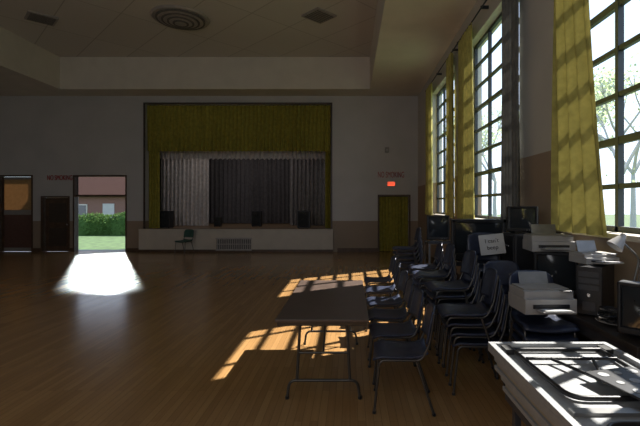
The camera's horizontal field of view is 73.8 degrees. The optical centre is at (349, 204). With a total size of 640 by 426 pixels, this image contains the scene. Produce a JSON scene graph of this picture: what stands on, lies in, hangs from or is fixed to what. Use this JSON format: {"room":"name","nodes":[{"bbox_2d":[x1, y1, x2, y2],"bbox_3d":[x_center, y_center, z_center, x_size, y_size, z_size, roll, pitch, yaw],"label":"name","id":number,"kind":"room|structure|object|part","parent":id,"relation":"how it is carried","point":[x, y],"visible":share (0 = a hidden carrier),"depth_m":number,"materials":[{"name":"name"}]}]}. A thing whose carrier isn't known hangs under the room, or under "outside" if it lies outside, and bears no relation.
{"room":"community hall","nodes":[
{"label":"community hall","id":0,"kind":"room"},
{"bbox_2d":[0,0,377,56],"bbox_3d":[-5.285,-5.080,6.100,16.030,0.200,18.800,0,0,0],"label":"ceiling","id":1,"kind":"structure","parent":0,"point":[84,28],"depth_m":12.06,"materials":[{"name":"paint"}]},
{"bbox_2d":[24,10,58,25],"bbox_3d":[-8.200,-4.954,11.300,0.660,0.053,0.660,0,0,-45],"label":"ceiling air vent","id":2,"kind":"object","parent":1,"relation":"in","point":[31,15],"depth_m":11.24,"materials":[{"name":"white metal"}]},
{"bbox_2d":[150,5,209,29],"bbox_3d":[-4.500,-4.890,11.300,1.480,0.180,1.480,0,0,0],"label":"diffuser","id":3,"kind":"object","parent":1,"relation":"attached to","point":[173,16],"depth_m":11.05,"materials":[{"name":"white metal"}]},
{"bbox_2d":[301,7,336,23],"bbox_3d":[-0.810,-4.954,11.150,0.660,0.053,0.660,0,0,-45],"label":"ceiling air vent","id":4,"kind":"object","parent":1,"relation":"in","point":[318,15],"depth_m":11.09,"materials":[{"name":"white metal"}]},
{"bbox_2d":[0,96,417,251],"bbox_3d":[-5.285,-1.650,15.350,16.030,6.660,0.300,0,0,0],"label":"wall","id":5,"kind":"structure","parent":0,"point":[41,136],"depth_m":15.20,"materials":[{"name":"paint"}]},
{"bbox_2d":[2,177,30,250],"bbox_3d":[-11.970,0.330,15.325,1.140,2.680,0.050,0,0,0],"label":"door","id":6,"kind":"structure","parent":5,"relation":"in","point":[16,191],"depth_m":15.32,"materials":[{"name":"brown wood"}]},
{"bbox_2d":[45,198,67,250],"bbox_3d":[-10.535,0.705,15.315,0.910,1.930,0.110,0,0,0],"label":"door","id":7,"kind":"structure","parent":5,"relation":"in","point":[56,209],"depth_m":15.31,"materials":[{"name":"brown wood"}]},
{"bbox_2d":[47,175,71,179],"bbox_3d":[-10.371,-0.976,15.188,0.891,0.182,0.012,0,0,0],"label":"no smoking sign","id":8,"kind":"object","parent":5,"relation":"attached to","point":[63,176],"visible":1,"depth_m":15.18,"materials":[{"name":"paint"}]},
{"bbox_2d":[0,175,126,251],"bbox_3d":[-10.290,0.305,15.290,4.620,2.750,0.220,0,0,0],"label":"trim","id":9,"kind":"structure","parent":5,"relation":"attached to","point":[75,199],"depth_m":15.19,"materials":[{"name":"brown wood"}]},
{"bbox_2d":[76,177,124,196],"bbox_3d":[-8.940,-0.660,15.315,1.820,0.720,0.070,0,0,0],"label":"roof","id":10,"kind":"structure","parent":5,"relation":"in","point":[86,186],"depth_m":15.32,"materials":[{"name":"clear glass"}]},
{"bbox_2d":[33,248,377,251],"bbox_3d":[-5.300,1.610,15.190,15.400,0.140,0.020,0,0,0],"label":"baseboard","id":11,"kind":"structure","parent":5,"relation":"attached to","point":[34,249],"depth_m":15.18,"materials":[{"name":"brown wood"}]},
{"bbox_2d":[216,238,251,250],"bbox_3d":[-4.113,1.385,15.034,1.276,0.450,0.051,0,0,0],"label":"air vent grille","id":12,"kind":"object","parent":5,"relation":"in","point":[223,244],"visible":1,"depth_m":15.02,"materials":[{"name":"metal"}]},
{"bbox_2d":[143,102,331,228],"bbox_3d":[-4.005,-1.405,15.195,6.750,4.510,0.050,0,0,0],"label":"trim","id":13,"kind":"structure","parent":5,"relation":"attached to","point":[144,103],"depth_m":15.17,"materials":[{"name":"painted wood"}]},
{"bbox_2d":[147,105,330,150],"bbox_3d":[-4.005,-2.758,15.310,6.610,1.664,0.137,0,0,0],"label":"valance","id":14,"kind":"object","parent":5,"relation":"attached to","point":[169,128],"visible":1,"depth_m":15.32,"materials":[{"name":"yellow fabric"}]},
{"bbox_2d":[387,181,394,186],"bbox_3d":[1.466,-0.751,15.147,0.300,0.180,0.096,0,0,0],"label":"exit sign","id":15,"kind":"object","parent":5,"relation":"attached to","point":[389,183],"visible":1,"depth_m":15.11,"materials":[{"name":"red plastic"}]},
{"bbox_2d":[378,172,403,177],"bbox_3d":[1.467,-1.085,15.188,0.934,0.210,0.012,0,0,0],"label":"no smoking sign","id":16,"kind":"object","parent":5,"relation":"attached to","point":[380,174],"visible":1,"depth_m":15.18,"materials":[{"name":"paint"}]},
{"bbox_2d":[379,197,407,250],"bbox_3d":[1.575,0.680,15.299,1.030,1.960,0.090,0,0,0],"label":"curtain","id":17,"kind":"object","parent":5,"relation":"hanging from","point":[393,211],"visible":0.95,"depth_m":15.30,"materials":[{"name":"gold fabric"}]},
{"bbox_2d":[378,195,410,251],"bbox_3d":[1.575,0.655,15.190,1.170,2.050,0.040,0,0,0],"label":"trim","id":18,"kind":"structure","parent":5,"relation":"attached to","point":[378,195],"depth_m":15.17,"materials":[{"name":"brown wood"}]},
{"bbox_2d":[0,0,476,95],"bbox_3d":[-5.285,-4.440,6.100,15.430,1.080,18.200,0,0,0],"label":"ceiling","id":19,"kind":"structure","parent":0,"point":[410,38],"depth_m":14.30,"materials":[{"name":"white paint"}]},
{"bbox_2d":[160,158,324,227],"bbox_3d":[-3.350,-1.520,18.000,9.100,6.400,5.000,0,0,0],"label":"stage","id":20,"kind":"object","parent":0,"point":[211,225],"depth_m":17.00,"materials":[{"name":"wood"}]},
{"bbox_2d":[149,151,159,227],"bbox_3d":[-7.110,-1.340,15.412,0.400,4.360,0.093,0,0,0],"label":"stage curtain","id":21,"kind":"object","parent":20,"relation":"hanging from","point":[154,156],"visible":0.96,"depth_m":15.43,"materials":[{"name":"yellow fabric"}]},
{"bbox_2d":[160,211,173,227],"bbox_3d":[-6.900,0.535,15.832,0.500,0.640,0.435,0,0,0],"label":"speaker","id":22,"kind":"object","parent":20,"relation":"on","point":[166,217],"visible":0.73,"depth_m":15.64},
{"bbox_2d":[161,158,208,225],"bbox_3d":[-6.715,-1.740,17.286,1.930,5.160,0.158,0,0,0],"label":"curtain","id":23,"kind":"object","parent":20,"relation":"hanging from","point":[184,183],"visible":0.46,"depth_m":17.30,"materials":[{"name":"grey fabric"}]},
{"bbox_2d":[214,217,221,226],"bbox_3d":[-5.249,0.665,16.883,0.250,0.380,0.285,0,0,0],"label":"speaker","id":24,"kind":"object","parent":20,"relation":"on","point":[217,220],"visible":1,"depth_m":16.77},
{"bbox_2d":[160,151,324,159],"bbox_3d":[-4.250,-2.666,16.099,6.700,1.908,0.142,0,0,0],"label":"valance","id":25,"kind":"object","parent":20,"relation":"attached to","point":[282,155],"visible":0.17,"depth_m":16.10,"materials":[{"name":"grey fabric"}]},
{"bbox_2d":[209,158,289,222],"bbox_3d":[-3.400,-1.740,19.595,8.600,5.160,0.193,0,0,0],"label":"curtain","id":26,"kind":"object","parent":20,"relation":"hanging from","point":[238,188],"visible":0.22,"depth_m":19.61,"materials":[{"name":"grey fabric"}]},
{"bbox_2d":[252,211,261,226],"bbox_3d":[-3.720,0.545,16.983,0.360,0.620,0.385,0,0,0],"label":"speaker","id":27,"kind":"object","parent":20,"relation":"on","point":[256,215],"visible":1,"depth_m":16.81},
{"bbox_2d":[297,211,310,227],"bbox_3d":[-1.716,0.535,15.832,0.460,0.640,0.435,0,0,0],"label":"speaker","id":28,"kind":"object","parent":20,"relation":"on","point":[303,217],"visible":0.93,"depth_m":15.64},
{"bbox_2d":[290,158,324,224],"bbox_3d":[-1.350,-1.740,17.580,2.302,5.160,0.201,0,0,0],"label":"curtain","id":29,"kind":"object","parent":20,"relation":"hanging from","point":[307,177],"visible":0.34,"depth_m":17.61,"materials":[{"name":"grey fabric"}]},
{"bbox_2d":[325,151,330,227],"bbox_3d":[-0.800,-1.340,15.414,0.200,4.360,0.090,0,0,0],"label":"stage curtain","id":30,"kind":"object","parent":20,"relation":"hanging from","point":[327,153],"visible":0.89,"depth_m":15.42,"materials":[{"name":"yellow fabric"}]},
{"bbox_2d":[0,251,525,425],"bbox_3d":[-5.285,1.805,6.100,16.030,0.250,18.800,0,0,0],"label":"floor","id":31,"kind":"structure","parent":0,"point":[88,338],"depth_m":4.87,"materials":[{"name":"brown wood"}]},
{"bbox_2d":[174,229,194,254],"bbox_3d":[-5.690,1.266,14.635,0.459,0.838,0.525,0,0,20],"label":"chair","id":32,"kind":"object","parent":31,"relation":"on","point":[188,232],"visible":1,"depth_m":14.78,"materials":[{"name":"plastic"}]},
{"bbox_2d":[138,228,332,251],"bbox_3d":[-4.050,1.268,15.280,6.900,0.825,0.440,0,0,0],"label":"stage front","id":33,"kind":"object","parent":31,"relation":"on","point":[151,239],"depth_m":15.08,"materials":[{"name":"beige paint"}]},
{"bbox_2d":[275,280,368,399],"bbox_3d":[-0.230,1.311,4.400,0.770,0.742,1.830,0,0,0],"label":"folding table","id":34,"kind":"object","parent":31,"relation":"on","point":[312,303],"visible":1,"depth_m":3.86,"materials":[{"name":"brown laminate"}]},
{"bbox_2d":[364,256,396,308],"bbox_3d":[0.497,1.266,7.002,0.525,0.838,0.459,0,0,-2],"label":"plastic chair","id":35,"kind":"object","parent":31,"relation":"on","point":[377,280],"visible":0.83,"depth_m":7.02,"materials":[{"name":"plastic"}]},
{"bbox_2d":[365,263,400,311],"bbox_3d":[0.477,1.266,6.198,0.525,0.838,0.459,0,0,3],"label":"plastic chair","id":36,"kind":"object","parent":31,"relation":"on","point":[384,290],"visible":0.91,"depth_m":6.17,"materials":[{"name":"plastic"}]},
{"bbox_2d":[365,270,408,340],"bbox_3d":[0.477,1.266,5.453,0.525,0.838,0.459,0,0,-5],"label":"plastic chair","id":37,"kind":"object","parent":31,"relation":"on","point":[394,301],"visible":0.85,"depth_m":5.47,"materials":[{"name":"plastic"}]},
{"bbox_2d":[367,279,413,360],"bbox_3d":[0.458,1.266,4.799,0.525,0.838,0.459,0,0,2],"label":"plastic chair","id":38,"kind":"object","parent":31,"relation":"on","point":[385,315],"visible":0.89,"depth_m":4.81,"materials":[{"name":"plastic"}]},
{"bbox_2d":[368,289,424,384],"bbox_3d":[0.458,1.266,4.202,0.525,0.838,0.459,0,0,-3],"label":"plastic chair","id":39,"kind":"object","parent":31,"relation":"on","point":[377,330],"visible":0.95,"depth_m":4.21,"materials":[{"name":"plastic"}]},
{"bbox_2d":[372,303,435,416],"bbox_3d":[0.458,1.266,3.617,0.525,0.838,0.459,0,0,5],"label":"plastic chair","id":40,"kind":"object","parent":31,"relation":"on","point":[390,350],"visible":1,"depth_m":3.56,"materials":[{"name":"plastic"}]},
{"bbox_2d":[392,227,423,291],"bbox_3d":[1.093,1.054,8.000,0.575,1.264,0.459,0,0,0],"label":"chairs","id":41,"kind":"object","parent":31,"relation":"on","point":[413,254],"visible":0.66,"depth_m":7.81,"materials":[{"name":"blue plastic"}]},
{"bbox_2d":[408,242,443,278],"bbox_3d":[1.203,1.139,6.699,0.555,1.094,0.459,0,0,2],"label":"chairs","id":42,"kind":"object","parent":31,"relation":"on","point":[438,263],"visible":0.41,"depth_m":6.71,"materials":[{"name":"blue plastic"}]},
{"bbox_2d":[411,244,456,339],"bbox_3d":[1.088,1.096,5.500,0.545,1.178,0.459,0,0,0],"label":"chairs","id":43,"kind":"object","parent":31,"relation":"on","point":[448,271],"visible":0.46,"depth_m":5.47,"materials":[{"name":"blue plastic"}]},
{"bbox_2d":[424,240,449,269],"bbox_3d":[1.720,1.180,8.200,0.500,1.000,0.540,0,0,0],"label":"cart","id":44,"kind":"object","parent":31,"relation":"on","point":[447,242],"visible":0.22,"depth_m":7.95,"materials":[{"name":"grey metal"}]},
{"bbox_2d":[427,215,449,240],"bbox_3d":[1.678,0.435,8.184,0.420,0.480,0.452,0,0,6],"label":"television","id":45,"kind":"object","parent":44,"relation":"on","point":[438,226],"visible":1,"depth_m":7.98,"materials":[{"name":"black plastic"}]},
{"bbox_2d":[424,250,484,363],"bbox_3d":[1.148,1.096,4.720,0.585,1.178,0.459,0,0,-2],"label":"chairs","id":46,"kind":"object","parent":31,"relation":"on","point":[465,290],"visible":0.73,"depth_m":4.59,"materials":[{"name":"blue plastic"}]},
{"bbox_2d":[455,260,461,265],"bbox_3d":[1.760,1.230,6.050,0.720,0.900,0.540,0,0,0],"label":"cart","id":47,"kind":"object","parent":31,"relation":"on","point":[458,263],"visible":0.02,"depth_m":5.80,"materials":[{"name":"grey metal"}]},
{"bbox_2d":[450,219,505,260],"bbox_3d":[1.760,0.485,6.034,0.740,0.580,0.512,0,0,0],"label":"television","id":48,"kind":"object","parent":47,"relation":"on","point":[460,229],"visible":0.36,"depth_m":5.80,"materials":[{"name":"black plastic"}]},
{"bbox_2d":[436,268,509,395],"bbox_3d":[1.133,1.139,3.951,0.615,1.094,0.459,0,0,5],"label":"chairs","id":49,"kind":"object","parent":31,"relation":"on","point":[467,325],"visible":0.94,"depth_m":3.79,"materials":[{"name":"blue plastic"}]},
{"bbox_2d":[467,232,500,350],"bbox_3d":[1.640,1.011,5.078,0.459,1.348,0.645,0,0,0],"label":"chairs","id":50,"kind":"object","parent":31,"relation":"on","point":[472,240],"visible":0.08,"depth_m":5.23,"materials":[{"name":"blue plastic"}]},
{"bbox_2d":[478,233,505,255],"bbox_3d":[1.700,0.470,5.085,0.322,0.266,0.042,0,0,0],"label":"paper sign","id":51,"kind":"object","parent":50,"relation":"attached to","point":[490,244],"visible":1,"depth_m":5.08,"materials":[{"name":"white paper"}]},
{"bbox_2d":[478,260,519,379],"bbox_3d":[1.619,1.139,4.335,0.459,1.094,0.570,0,0,-3],"label":"chairs","id":52,"kind":"object","parent":31,"relation":"on","point":[504,268],"visible":0.11,"depth_m":4.53,"materials":[{"name":"blue plastic"}]},
{"bbox_2d":[501,232,533,341],"bbox_3d":[2.060,1.010,5.178,0.320,1.340,0.445,0,0,0],"label":"filing cabinet","id":53,"kind":"object","parent":31,"relation":"on","point":[515,252],"visible":0.16,"depth_m":4.96,"materials":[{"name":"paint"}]},
{"bbox_2d":[506,206,537,232],"bbox_3d":[2.068,0.175,5.164,0.340,0.320,0.312,0,0,9],"label":"computer monitor","id":54,"kind":"object","parent":53,"relation":"on","point":[518,218],"visible":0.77,"depth_m":5.03,"materials":[{"name":"black plastic"}]},
{"bbox_2d":[505,393,531,425],"bbox_3d":[1.270,1.411,1.810,0.660,0.538,1.540,0,0,0],"label":"table dolly","id":55,"kind":"object","parent":31,"relation":"on","point":[517,416],"visible":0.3,"depth_m":2.48,"materials":[{"name":"paint"}]},
{"bbox_2d":[488,342,639,425],"bbox_3d":[1.298,0.997,1.790,0.811,0.286,1.920,0,0,0],"label":"tables","id":56,"kind":"object","parent":55,"relation":"on","point":[550,383],"visible":1,"depth_m":2.20,"materials":[{"name":"plastic"}]},
{"bbox_3d":[1.402,0.861,2.020,0.300,0.014,0.420,0,0,-14],"label":"bracket plate","id":57,"kind":"part","parent":56,"relation":"part of","materials":[{"name":"grey metal"}]},
{"bbox_2d":[507,270,579,341],"bbox_3d":[1.621,1.139,3.643,0.459,1.094,0.555,0,0,3],"label":"chairs","id":58,"kind":"object","parent":31,"relation":"on","point":[522,327],"visible":0.41,"depth_m":3.52,"materials":[{"name":"blue plastic"}]},
{"bbox_2d":[508,272,576,314],"bbox_3d":[1.612,0.734,3.517,0.420,0.293,0.474,0,0,-2],"label":"printer","id":59,"kind":"object","parent":58,"relation":"on","point":[533,294],"visible":1,"depth_m":3.45,"materials":[{"name":"white plastic"}]},
{"bbox_2d":[559,296,639,359],"bbox_3d":[2.110,1.300,3.750,0.500,0.760,2.000,0,0,0],"label":"desk","id":60,"kind":"object","parent":31,"relation":"on","point":[591,330],"visible":0.14,"depth_m":3.22,"materials":[{"name":"paint"}]},
{"bbox_2d":[534,252,577,295],"bbox_3d":[2.115,0.695,4.405,0.400,0.440,0.392,0,0,20],"label":"computer monitor","id":61,"kind":"object","parent":60,"relation":"on","point":[562,271],"visible":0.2,"depth_m":4.23,"materials":[{"name":"black plastic"}]},
{"bbox_2d":[523,224,575,251],"bbox_3d":[2.054,0.339,4.357,0.420,0.263,0.454,0,0,6],"label":"printer","id":62,"kind":"object","parent":61,"relation":"on","point":[542,237],"visible":0.98,"depth_m":4.30,"materials":[{"name":"white plastic"}]},
{"bbox_2d":[576,264,613,315],"bbox_3d":[2.106,0.713,3.652,0.200,0.415,0.452,0,0,43],"label":"computer tower","id":63,"kind":"object","parent":60,"relation":"on","point":[594,282],"visible":0.84,"depth_m":3.50,"materials":[{"name":"black plastic"}]},
{"bbox_2d":[569,240,623,264],"bbox_3d":[2.126,0.408,3.639,0.300,0.183,0.378,0,0,-6],"label":"scanner","id":64,"kind":"object","parent":63,"relation":"on","point":[586,253],"visible":1,"depth_m":3.64,"materials":[{"name":"white plastic"}]},
{"bbox_2d":[595,306,616,325],"bbox_3d":[2.004,0.850,3.267,0.243,0.120,0.215,0,0,0],"label":"cable bundle","id":65,"kind":"object","parent":60,"relation":"on","point":[608,310],"visible":0.68,"depth_m":3.26,"materials":[{"name":"black plastic"}]},
{"bbox_2d":[607,233,639,280],"bbox_3d":[2.190,0.571,3.360,0.299,0.698,0.160,0,0,0],"label":"desk lamp","id":66,"kind":"object","parent":60,"relation":"on","point":[617,243],"visible":0.7,"depth_m":3.35,"materials":[{"name":"grey metal"}]},
{"bbox_2d":[617,280,639,336],"bbox_3d":[2.127,0.725,2.960,0.372,0.380,0.360,0,0,-38],"label":"computer monitor","id":67,"kind":"object","parent":60,"relation":"on","point":[628,291],"visible":1,"depth_m":2.95,"materials":[{"name":"black plastic"}]},
{"bbox_2d":[418,0,639,307],"bbox_3d":[2.580,-1.650,5.950,0.300,6.660,18.500,0,0,0],"label":"wall","id":68,"kind":"structure","parent":0,"point":[535,16],"depth_m":5.85,"materials":[{"name":"paint"}]},
{"bbox_2d":[437,83,445,214],"bbox_3d":[2.600,-1.505,11.250,0.060,3.530,2.700,0,0,0],"label":"window","id":69,"kind":"structure","parent":68,"relation":"in","point":[443,89],"depth_m":11.68,"materials":[{"name":"metal"}]},
{"bbox_2d":[425,45,457,91],"bbox_3d":[2.358,-3.465,11.075,0.144,0.050,3.750,0,0,0],"label":"curtain rod","id":70,"kind":"object","parent":68,"relation":"attached to","point":[453,49],"visible":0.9,"depth_m":10.56,"materials":[{"name":"metal"}]},
{"bbox_2d":[425,83,432,214],"bbox_3d":[2.293,-1.580,12.350,0.129,3.720,0.900,0,0,0],"label":"window curtain","id":71,"kind":"object","parent":70,"relation":"hanging from","point":[429,99],"visible":1,"depth_m":12.07,"materials":[{"name":"yellow fabric"}]},
{"bbox_2d":[445,52,453,217],"bbox_3d":[2.292,-1.580,9.825,0.138,3.720,0.650,0,0,0],"label":"window curtain","id":72,"kind":"object","parent":70,"relation":"hanging from","point":[449,185],"visible":0.98,"depth_m":9.63,"materials":[{"name":"yellow fabric"}]},
{"bbox_2d":[423,252,460,279],"bbox_3d":[2.420,1.610,6.085,0.020,0.140,18.170,0,0,0],"label":"baseboard","id":73,"kind":"structure","parent":68,"relation":"attached to","point":[432,258],"depth_m":12.27,"materials":[{"name":"brown wood"}]},
{"bbox_2d":[456,0,488,44],"bbox_3d":[2.358,-3.465,7.275,0.144,0.050,3.750,0,0,0],"label":"curtain rod","id":74,"kind":"object","parent":68,"relation":"attached to","point":[482,6],"visible":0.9,"depth_m":7.48,"materials":[{"name":"metal"}]},
{"bbox_2d":[457,22,474,218],"bbox_3d":[2.297,-1.580,8.450,0.109,3.720,1.200,0,0,0],"label":"window curtain","id":75,"kind":"object","parent":74,"relation":"hanging from","point":[465,175],"visible":0.98,"depth_m":8.30,"materials":[{"name":"yellow fabric"}]},
{"bbox_2d":[501,0,519,218],"bbox_3d":[2.302,-1.580,6.100,0.096,3.720,0.700,0,0,0],"label":"window curtain","id":76,"kind":"object","parent":74,"relation":"hanging from","point":[510,139],"visible":0.94,"depth_m":6.05,"materials":[{"name":"grey fabric"}]},
{"bbox_2d":[474,12,501,218],"bbox_3d":[2.600,-1.505,7.450,0.060,3.530,2.700,0,0,0],"label":"window","id":77,"kind":"structure","parent":68,"relation":"in","point":[488,33],"depth_m":7.89,"materials":[{"name":"metal"}]},
{"bbox_2d":[556,230,639,242],"bbox_3d":[2.465,0.284,3.650,0.190,0.051,2.860,0,0,0],"label":"trim","id":78,"kind":"structure","parent":68,"relation":"attached to","point":[630,237],"depth_m":3.86,"materials":[{"name":"paint"}]},
{"bbox_2d":[590,0,639,233],"bbox_3d":[2.600,-1.505,3.650,0.060,3.530,2.700,0,0,0],"label":"window","id":79,"kind":"structure","parent":68,"relation":"in","point":[617,7],"depth_m":4.08,"materials":[{"name":"metal"}]},
{"bbox_3d":[2.358,-3.465,3.575,0.144,0.050,3.550,0,0,0],"label":"curtain rod","id":80,"kind":"object","parent":68,"relation":"attached to","visible":0},
{"bbox_2d":[551,0,606,236],"bbox_3d":[2.300,-1.580,4.260,0.133,3.720,1.080,0,0,0],"label":"window curtain","id":81,"kind":"object","parent":80,"relation":"hanging from","point":[577,200],"visible":1,"depth_m":4.30,"materials":[{"name":"yellow fabric"}]},
{"label":"outside","id":82,"kind":"structure","parent":0,"visible":0},
{"bbox_2d":[79,214,639,249],"bbox_3d":[0.000,2.030,25.000,160.000,0.100,130.000,0,0,0],"label":"lawn","id":83,"kind":"structure","parent":82,"point":[85,242],"depth_m":23.71,"materials":[{"name":"green plant"}]},
{"bbox_2d":[79,212,124,235],"bbox_3d":[-18.004,1.087,27.824,12.096,1.939,1.353,0,0,0],"label":"hedge","id":84,"kind":"object","parent":83,"relation":"on","point":[90,224],"visible":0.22,"depth_m":27.46,"materials":[{"name":"green plant"}]},
{"bbox_2d":[79,197,124,217],"bbox_3d":[-21.000,-1.070,40.000,13.000,6.100,6.800,0,0,0],"label":"brick house","id":85,"kind":"structure","parent":83,"relation":"on","point":[105,205],"depth_m":37.00,"materials":[{"name":"red brick"}]},
{"bbox_2d":[79,250,124,250],"bbox_3d":[-10.460,1.840,15.850,5.080,0.280,0.700,0,0,0],"label":"doorstep","id":86,"kind":"object","parent":83,"relation":"on","point":[79,250],"visible":0.02,"depth_m":15.88,"materials":[{"name":"concrete"}]},
{"bbox_2d":[442,101,501,215],"bbox_3d":[11.626,-3.665,38.754,6.055,11.303,8.153,0,0,-38],"label":"tree","id":87,"kind":"object","parent":83,"relation":"on","point":[499,112],"visible":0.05,"depth_m":37.91,"materials":[{"name":"green plant"}]},
{"bbox_2d":[482,120,500,160],"bbox_3d":[9.860,-2.383,33.588,4.807,8.735,5.907,0,0,23],"label":"tree","id":88,"kind":"object","parent":83,"relation":"on","point":[485,143],"visible":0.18,"depth_m":32.45,"materials":[{"name":"green plant"}]},
{"bbox_2d":[595,90,614,131],"bbox_3d":[14.434,-3.216,28.399,6.409,10.423,9.707,0,0,30],"label":"tree","id":89,"kind":"object","parent":83,"relation":"on","point":[600,114],"visible":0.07,"depth_m":30.00,"materials":[{"name":"green plant"}]},
{"bbox_2d":[593,52,639,181],"bbox_3d":[13.910,-2.712,22.259,7.892,9.406,8.765,0,0,0],"label":"tree","id":90,"kind":"object","parent":83,"relation":"on","point":[609,87],"visible":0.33,"depth_m":20.73,"materials":[{"name":"green plant"}]},
{"bbox_2d":[598,76,639,226],"bbox_3d":[21.522,-3.872,33.276,10.852,11.731,7.234,0,0,23],"label":"tree","id":91,"kind":"object","parent":83,"relation":"on","point":[636,165],"visible":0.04,"depth_m":32.78,"materials":[{"name":"green plant"}]}
]}

